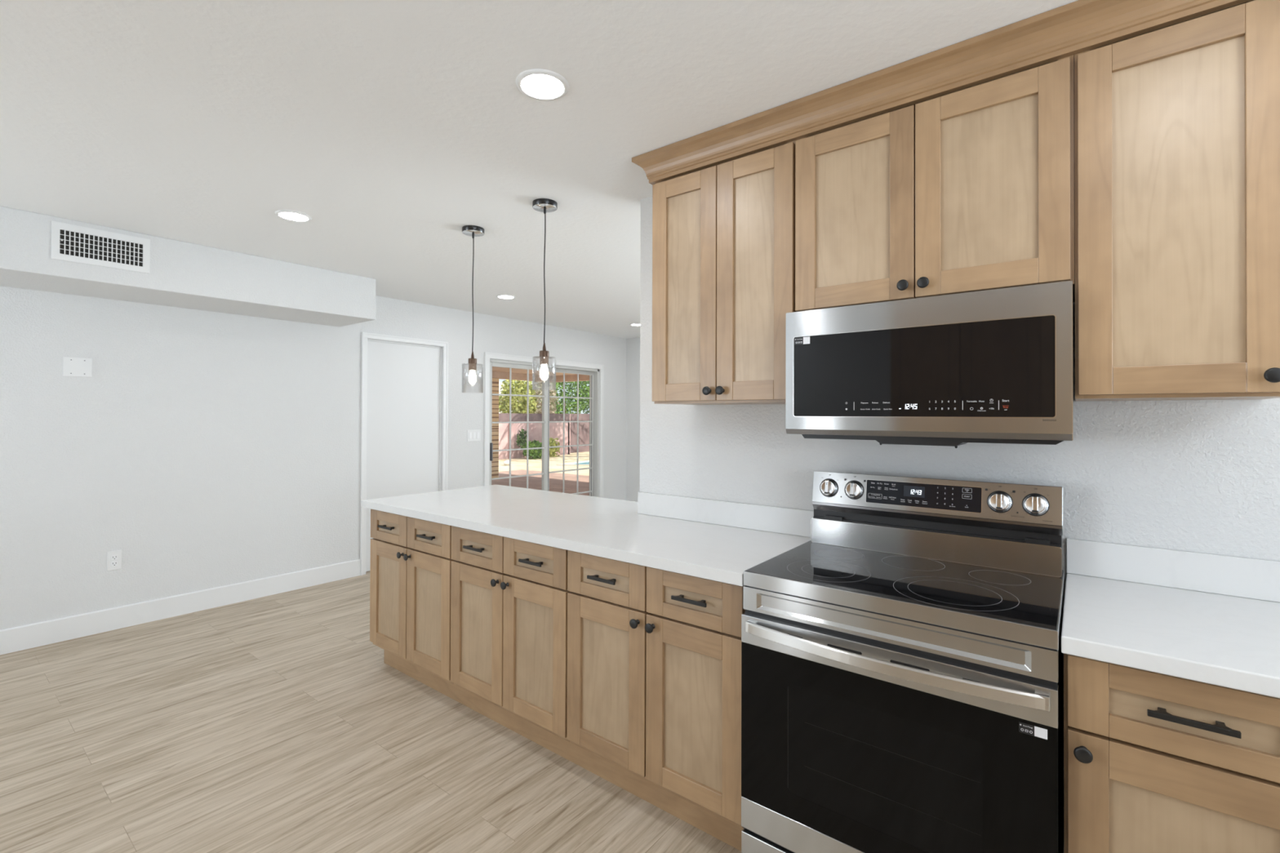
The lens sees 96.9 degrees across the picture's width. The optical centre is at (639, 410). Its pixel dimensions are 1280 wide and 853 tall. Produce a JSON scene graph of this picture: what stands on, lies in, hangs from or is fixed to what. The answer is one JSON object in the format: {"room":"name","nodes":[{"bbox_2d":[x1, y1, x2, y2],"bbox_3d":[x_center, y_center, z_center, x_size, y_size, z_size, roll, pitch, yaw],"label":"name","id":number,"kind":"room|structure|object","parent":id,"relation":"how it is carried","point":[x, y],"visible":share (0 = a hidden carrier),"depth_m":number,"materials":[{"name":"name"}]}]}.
{"room":"kitchen","nodes":[
{"label":"kitchen","id":0,"kind":"room"},
{"bbox_2d":[0,205,375,326],"bbox_3d":[-4.066,-0.886,2.284,0.603,0.316,5.809,0,-1,38],"label":"soffit","id":1,"kind":"structure","parent":0,"point":[183,274],"depth_m":3.55,"materials":[{"name":"white paint"}]},
{"bbox_2d":[51,220,150,273],"bbox_3d":[-2.994,-0.907,3.161,0.014,0.201,0.403,0,-1,38],"label":"air vent","id":2,"kind":"object","parent":1,"relation":"attached to","point":[69,242],"visible":1,"depth_m":3.15,"materials":[{"name":"white metal"}]},
{"bbox_2d":[0,285,626,630],"bbox_3d":[-3.195,0.190,4.008,0.140,2.437,9.897,0,-1,38],"label":"wall","id":3,"kind":"structure","parent":0,"point":[208,449],"depth_m":3.96,"materials":[{"name":"white paint"}]},
{"bbox_2d":[62,356,92,377],"bbox_3d":[-3.486,-0.273,3.514,0.007,0.120,0.131,0,-1,38],"label":"blank plate","id":4,"kind":"object","parent":3,"relation":"attached to","point":[72,366],"visible":1,"depth_m":3.51,"materials":[{"name":"white paint"}]},
{"bbox_2d":[106,550,121,571],"bbox_3d":[-3.381,0.962,3.645,0.008,0.124,0.070,0,-1,38],"label":"wall outlet","id":5,"kind":"object","parent":3,"relation":"attached to","point":[113,557],"visible":1,"depth_m":3.64,"materials":[{"name":"white paint"}]},
{"bbox_2d":[111,554,118,559],"bbox_3d":[-3.378,0.942,3.644,0.003,0.031,0.034,0,-1,38],"label":"receptacle","id":6,"kind":"object","parent":5,"relation":"attached to","point":[113,557],"depth_m":3.64,"materials":[{"name":"white plastic"}]},
{"bbox_2d":[111,560,118,566],"bbox_3d":[-3.378,0.982,3.644,0.003,0.031,0.034,0,-1,38],"label":"receptacle","id":7,"kind":"object","parent":5,"relation":"attached to","point":[113,563],"depth_m":3.64,"materials":[{"name":"white plastic"}]},
{"bbox_2d":[0,559,360,654],"bbox_3d":[-3.138,1.338,3.953,0.013,0.140,9.617,0,-1,38],"label":"baseboard","id":8,"kind":"structure","parent":3,"relation":"attached to","point":[18,638],"depth_m":3.83,"materials":[{"name":"white paint"}]},
{"bbox_2d":[360,332,448,575],"bbox_3d":[-2.178,0.371,5.247,0.097,2.098,0.841,0,-1,38],"label":"door","id":9,"kind":"structure","parent":3,"relation":"in","point":[401,383],"depth_m":5.22,"materials":[{"name":"white paint"}]},
{"bbox_2d":[466,429,480,441],"bbox_3d":[-1.700,0.252,5.811,0.010,0.117,0.164,0,-1,38],"label":"light switch","id":10,"kind":"object","parent":3,"relation":"attached to","point":[472,435],"visible":1,"depth_m":5.80,"materials":[{"name":"white paint"}]},
{"bbox_2d":[484,351,604,497],"bbox_3d":[-1.101,0.414,6.680,0.152,2.040,1.861,0,-1,38],"label":"door","id":11,"kind":"structure","parent":3,"relation":"in","point":[596,444],"depth_m":6.66,"materials":[{"name":"white metal"}]},
{"bbox_2d":[491,368,546,488],"bbox_3d":[-1.338,0.430,6.322,0.024,1.802,0.770,0,-1,38],"label":"grille","id":12,"kind":"object","parent":11,"relation":"attached to","point":[544,473],"depth_m":6.41,"materials":[{"name":"white metal"}]},
{"bbox_2d":[549,373,593,494],"bbox_3d":[-0.847,0.436,7.035,0.024,1.802,0.752,0,-1,38],"label":"grille","id":13,"kind":"object","parent":11,"relation":"attached to","point":[591,375],"depth_m":7.15,"materials":[{"name":"white metal"}]},
{"bbox_2d":[0,570,741,852],"bbox_3d":[-0.177,1.461,1.653,7.792,0.120,9.897,0,-1,38],"label":"floor","id":14,"kind":"structure","parent":0,"point":[275,723],"depth_m":2.28,"materials":[{"name":"brown wood"}]},
{"bbox_2d":[369,509,453,684],"bbox_3d":[-1.023,0.913,3.114,0.760,0.762,0.610,0,-1,38],"label":"base cabinet","id":15,"kind":"object","parent":14,"relation":"on","point":[410,571],"visible":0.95,"depth_m":2.86,"materials":[{"name":"brown wood"}]},
{"bbox_2d":[361,484,810,586],"bbox_3d":[-0.335,0.512,2.771,2.332,0.038,0.913,0,-1,38],"label":"countertop","id":16,"kind":"structure","parent":15,"relation":"on","point":[614,529],"depth_m":2.40,"materials":[{"name":"white stone"}]},
{"bbox_2d":[450,525,570,742],"bbox_3d":[-0.419,0.912,2.645,0.767,0.762,0.610,0,-1,38],"label":"base cabinet","id":17,"kind":"object","parent":14,"relation":"on","point":[508,596],"visible":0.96,"depth_m":2.39,"materials":[{"name":"brown wood"}]},
{"bbox_2d":[383,649,742,851],"bbox_3d":[-0.530,1.349,2.477,2.269,0.114,0.012,0,-1,38],"label":"toe kick","id":18,"kind":"object","parent":14,"relation":"on","point":[715,826],"visible":0.5,"depth_m":2.22,"materials":[{"name":"brown wood"}]},
{"bbox_2d":[566,550,745,828],"bbox_3d":[0.187,0.910,2.175,0.764,0.762,0.610,0,-1,38],"label":"base cabinet","id":19,"kind":"object","parent":14,"relation":"on","point":[654,655],"visible":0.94,"depth_m":1.92,"materials":[{"name":"brown wood"}]},
{"bbox_2d":[741,471,1064,852],"bbox_3d":[0.776,0.802,1.675,0.757,1.166,0.680,0,-1,38],"label":"range","id":20,"kind":"object","parent":14,"relation":"on","point":[902,662],"visible":1,"depth_m":1.50,"materials":[{"name":"silver metal"}]},
{"bbox_2d":[743,540,1064,650],"bbox_3d":[0.796,0.500,1.702,0.757,0.043,0.616,0,-1,38],"label":"cooktop","id":21,"kind":"object","parent":20,"relation":"in","point":[1018,607],"depth_m":1.55,"materials":[{"name":"glass"}]},
{"bbox_2d":[844,478,1015,493],"bbox_3d":[0.929,0.244,1.863,0.509,0.007,0.001,0,-1,38],"label":"print","id":22,"kind":"object","parent":20,"relation":"on","point":[910,484],"depth_m":1.85,"materials":[{"name":"white paint"}]},
{"bbox_2d":[1063,653,1279,852],"bbox_3d":[1.263,0.908,1.340,0.407,0.762,0.610,0,-1,38],"label":"base cabinet","id":23,"kind":"object","parent":14,"relation":"on","point":[1154,762],"visible":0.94,"depth_m":1.15,"materials":[{"name":"brown wood"}]},
{"bbox_2d":[1061,573,1279,698],"bbox_3d":[1.364,0.507,1.278,0.653,0.038,0.637,0,-1,38],"label":"countertop","id":24,"kind":"structure","parent":23,"relation":"on","point":[1226,641],"depth_m":1.25,"materials":[{"name":"white stone"}]},
{"bbox_2d":[498,381,519,413],"bbox_3d":[-10.034,0.033,28.171,6.400,3.250,7.000,0,-1,38],"label":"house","id":25,"kind":"structure","parent":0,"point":[500,383],"depth_m":27.26,"materials":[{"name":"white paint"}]},
{"bbox_2d":[0,0,1077,338],"bbox_3d":[-0.169,-1.136,1.672,7.792,0.200,9.897,0,-1,38],"label":"ceiling","id":26,"kind":"structure","parent":0,"point":[398,126],"depth_m":1.96,"materials":[{"name":"white paint"}]},
{"bbox_2d":[275,209,311,222],"bbox_3d":[-1.829,-1.028,2.993,0.168,0.008,0.168,0,-1,38],"label":"recessed light","id":27,"kind":"object","parent":26,"relation":"in","point":[294,215],"visible":1,"depth_m":2.98,"materials":[{"name":"white plastic"}]},
{"bbox_2d":[462,225,484,393],"bbox_3d":[-0.941,-0.565,3.192,0.121,0.924,0.121,0,-1,38],"label":"pendant lamp","id":28,"kind":"object","parent":26,"relation":"hanging from","point":[473,231],"visible":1,"depth_m":3.18,"materials":[{"name":"black"}]},
{"bbox_2d":[468,351,476,370],"bbox_3d":[-0.942,-0.282,3.190,0.047,0.107,0.047,0,-1,38],"label":"socket","id":29,"kind":"object","parent":28,"relation":"attached to","point":[472,362],"depth_m":3.17,"materials":[{"name":"brown metal"}]},
{"bbox_2d":[496,294,515,298],"bbox_3d":[-1.190,-1.011,5.029,0.168,0.008,0.168,0,-1,38],"label":"recessed light","id":30,"kind":"object","parent":26,"relation":"in","point":[501,296],"visible":1,"depth_m":5.01,"materials":[{"name":"white plastic"}]},
{"bbox_2d":[515,68,568,100],"bbox_3d":[-0.309,-1.031,1.800,0.168,0.008,0.168,0,-1,38],"label":"recessed light","id":31,"kind":"object","parent":26,"relation":"in","point":[540,84],"visible":1,"depth_m":1.79,"materials":[{"name":"white paint"}]},
{"bbox_2d":[532,198,557,390],"bbox_3d":[-0.471,-0.566,2.800,0.121,0.924,0.121,0,-1,38],"label":"pendant lamp","id":32,"kind":"object","parent":26,"relation":"hanging from","point":[542,205],"visible":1,"depth_m":2.79,"materials":[{"name":"black"}]},
{"bbox_2d":[539,342,549,364],"bbox_3d":[-0.472,-0.283,2.797,0.047,0.107,0.047,0,-1,38],"label":"socket","id":33,"kind":"object","parent":32,"relation":"attached to","point":[544,360],"depth_m":2.78,"materials":[{"name":"brown metal"}]},
{"bbox_2d":[630,323,639,325],"bbox_3d":[-0.034,-0.997,6.556,0.168,0.008,0.168,0,-1,38],"label":"recessed light","id":34,"kind":"object","parent":26,"relation":"in","point":[632,324],"visible":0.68,"depth_m":6.53,"materials":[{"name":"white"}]},
{"bbox_2d":[626,337,639,502],"bbox_3d":[2.819,0.220,5.516,7.512,2.437,0.140,0,-1,38],"label":"wall","id":35,"kind":"structure","parent":0,"point":[633,344],"depth_m":7.69,"materials":[{"name":"white paint"}]},
{"bbox_2d":[640,195,1279,852],"bbox_3d":[1.730,0.188,1.481,4.284,2.437,0.125,0,-1,38],"label":"wall","id":36,"kind":"structure","parent":0,"point":[1200,476],"depth_m":1.71,"materials":[{"name":"white paint"}]},
{"bbox_2d":[652,140,795,404],"bbox_3d":[0.376,-0.488,2.232,0.602,0.918,0.356,0,-1,38],"label":"upper cabinet","id":37,"kind":"object","parent":36,"relation":"attached to","point":[723,233],"visible":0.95,"depth_m":2.09,"materials":[{"name":"brown wood"}]},
{"bbox_2d":[631,0,1249,184],"bbox_3d":[0.799,-0.980,1.896,1.816,0.098,0.376,0,-1,38],"label":"crown molding","id":38,"kind":"structure","parent":37,"relation":"attached to","point":[1078,26],"depth_m":1.65,"materials":[{"name":"brown wood"}]},
{"bbox_2d":[637,491,813,537],"bbox_3d":[0.343,0.441,2.464,0.882,0.104,0.017,0,-1,38],"label":"backsplash","id":39,"kind":"structure","parent":36,"relation":"attached to","point":[795,522],"depth_m":2.42,"materials":[{"name":"white stone"}]},
{"bbox_2d":[795,54,1075,311],"bbox_3d":[0.914,-0.639,1.815,0.757,0.618,0.356,0,-1,38],"label":"upper cabinet","id":40,"kind":"object","parent":36,"relation":"attached to","point":[971,188],"visible":0.97,"depth_m":1.66,"materials":[{"name":"brown wood"}]},
{"bbox_2d":[786,280,1073,448],"bbox_3d":[0.901,-0.108,1.802,0.758,0.434,0.384,0,-1,38],"label":"microwave","id":41,"kind":"object","parent":40,"relation":"attached to","point":[995,366],"visible":1,"depth_m":1.61,"materials":[{"name":"silver metal"}]},
{"bbox_2d":[1066,537,1279,602],"bbox_3d":[1.555,0.439,1.523,0.653,0.104,0.017,0,-1,38],"label":"backsplash","id":42,"kind":"structure","parent":36,"relation":"attached to","point":[1224,575],"depth_m":1.57,"materials":[{"name":"white stone"}]},
{"bbox_2d":[1074,0,1279,400],"bbox_3d":[1.367,-0.490,1.463,0.388,0.918,0.356,0,-1,38],"label":"upper cabinet","id":43,"kind":"object","parent":36,"relation":"attached to","point":[1177,125],"visible":1,"depth_m":1.35,"materials":[{"name":"brown wood"}]},
{"label":"outside","id":44,"kind":"structure","parent":0,"visible":0},
{"bbox_2d":[498,451,589,475],"bbox_3d":[-13.436,1.851,35.731,54.947,0.300,80.000,0,-1,38],"label":"ground","id":45,"kind":"structure","parent":44,"point":[517,464],"depth_m":17.07,"materials":[{"name":"beige concrete"}]},
{"bbox_2d":[502,460,509,465],"bbox_3d":[-3.908,1.518,16.659,0.261,0.152,0.230,0,-1,38],"label":"rock","id":46,"kind":"object","parent":45,"relation":"on","point":[506,462],"visible":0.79,"depth_m":16.58,"materials":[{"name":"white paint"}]},
{"bbox_2d":[498,379,537,413],"bbox_3d":[-4.694,0.170,21.534,1.620,2.927,1.446,0,0,-17],"label":"tree","id":47,"kind":"object","parent":45,"relation":"on","point":[520,386],"visible":0.62,"depth_m":21.23,"materials":[{"name":"green plant"}]},
{"bbox_2d":[515,428,542,458],"bbox_3d":[-3.679,1.140,19.191,1.049,1.091,0.844,0,0,-2],"label":"shrub","id":48,"kind":"object","parent":45,"relation":"on","point":[533,453],"visible":0.8,"depth_m":19.07,"materials":[{"name":"green plant"}]},
{"bbox_2d":[498,413,569,459],"bbox_3d":[-6.780,0.818,16.174,0.270,1.530,13.250,0,-1,38],"label":"wall","id":49,"kind":"structure","parent":45,"relation":"on","point":[556,429],"depth_m":19.66,"materials":[{"name":"pink paint"}]},
{"bbox_2d":[491,469,589,496],"bbox_3d":[-3.589,1.541,9.196,6.847,0.006,10.150,0,-1,38],"label":"paving","id":50,"kind":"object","parent":45,"relation":"on","point":[535,482],"visible":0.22,"depth_m":12.51,"materials":[{"name":"brick"}]},
{"bbox_2d":[491,377,498,478],"bbox_3d":[-3.490,0.403,13.213,0.280,2.340,0.280,0,-1,38],"label":"brick column","id":51,"kind":"structure","parent":50,"relation":"on","point":[495,427],"depth_m":13.15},
{"bbox_2d":[492,366,589,382],"bbox_3d":[-2.536,-0.928,9.826,5.946,0.280,8.400,0,-1,38],"label":"roof","id":52,"kind":"structure","parent":51,"relation":"on","point":[502,373],"depth_m":13.95,"materials":[{"name":"brown wood"}]},
{"bbox_2d":[525,381,559,413],"bbox_3d":[-4.075,0.188,23.442,1.324,2.923,1.515,0,-1,38],"label":"tree","id":53,"kind":"object","parent":45,"relation":"on","point":[538,391],"visible":0.39,"depth_m":23.25,"materials":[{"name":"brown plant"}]},
{"bbox_2d":[549,437,560,457],"bbox_3d":[-3.110,1.308,20.031,0.612,0.773,0.617,0,0,-11],"label":"shrub","id":54,"kind":"object","parent":45,"relation":"on","point":[552,442],"visible":0.7,"depth_m":19.95,"materials":[{"name":"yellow plant"}]},
{"bbox_2d":[537,381,589,413],"bbox_3d":[-3.562,-0.423,27.376,2.289,4.202,2.899,0,-1,38],"label":"tree","id":55,"kind":"object","parent":45,"relation":"on","point":[559,407],"visible":0.3,"depth_m":26.93,"materials":[{"name":"green plant"}]},
{"bbox_2d":[556,460,589,465],"bbox_3d":[-0.019,1.606,18.143,5.208,0.024,2.665,0,0,-7],"label":"swimming pool","id":56,"kind":"object","parent":45,"relation":"on","point":[586,462],"visible":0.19,"depth_m":17.07,"materials":[{"name":"teal liquid"}]},
{"bbox_2d":[568,413,589,454],"bbox_3d":[0.335,0.909,25.797,0.710,1.530,10.820,0,-1,38],"label":"wall","id":57,"kind":"structure","parent":45,"relation":"on","point":[584,427],"depth_m":22.53,"materials":[{"name":"pink paint"}]},
{"bbox_2d":[576,380,589,413],"bbox_3d":[-2.005,-0.614,30.730,2.881,4.640,3.610,0,-1,38],"label":"tree","id":58,"kind":"object","parent":45,"relation":"on","point":[588,382],"visible":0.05,"depth_m":30.27,"materials":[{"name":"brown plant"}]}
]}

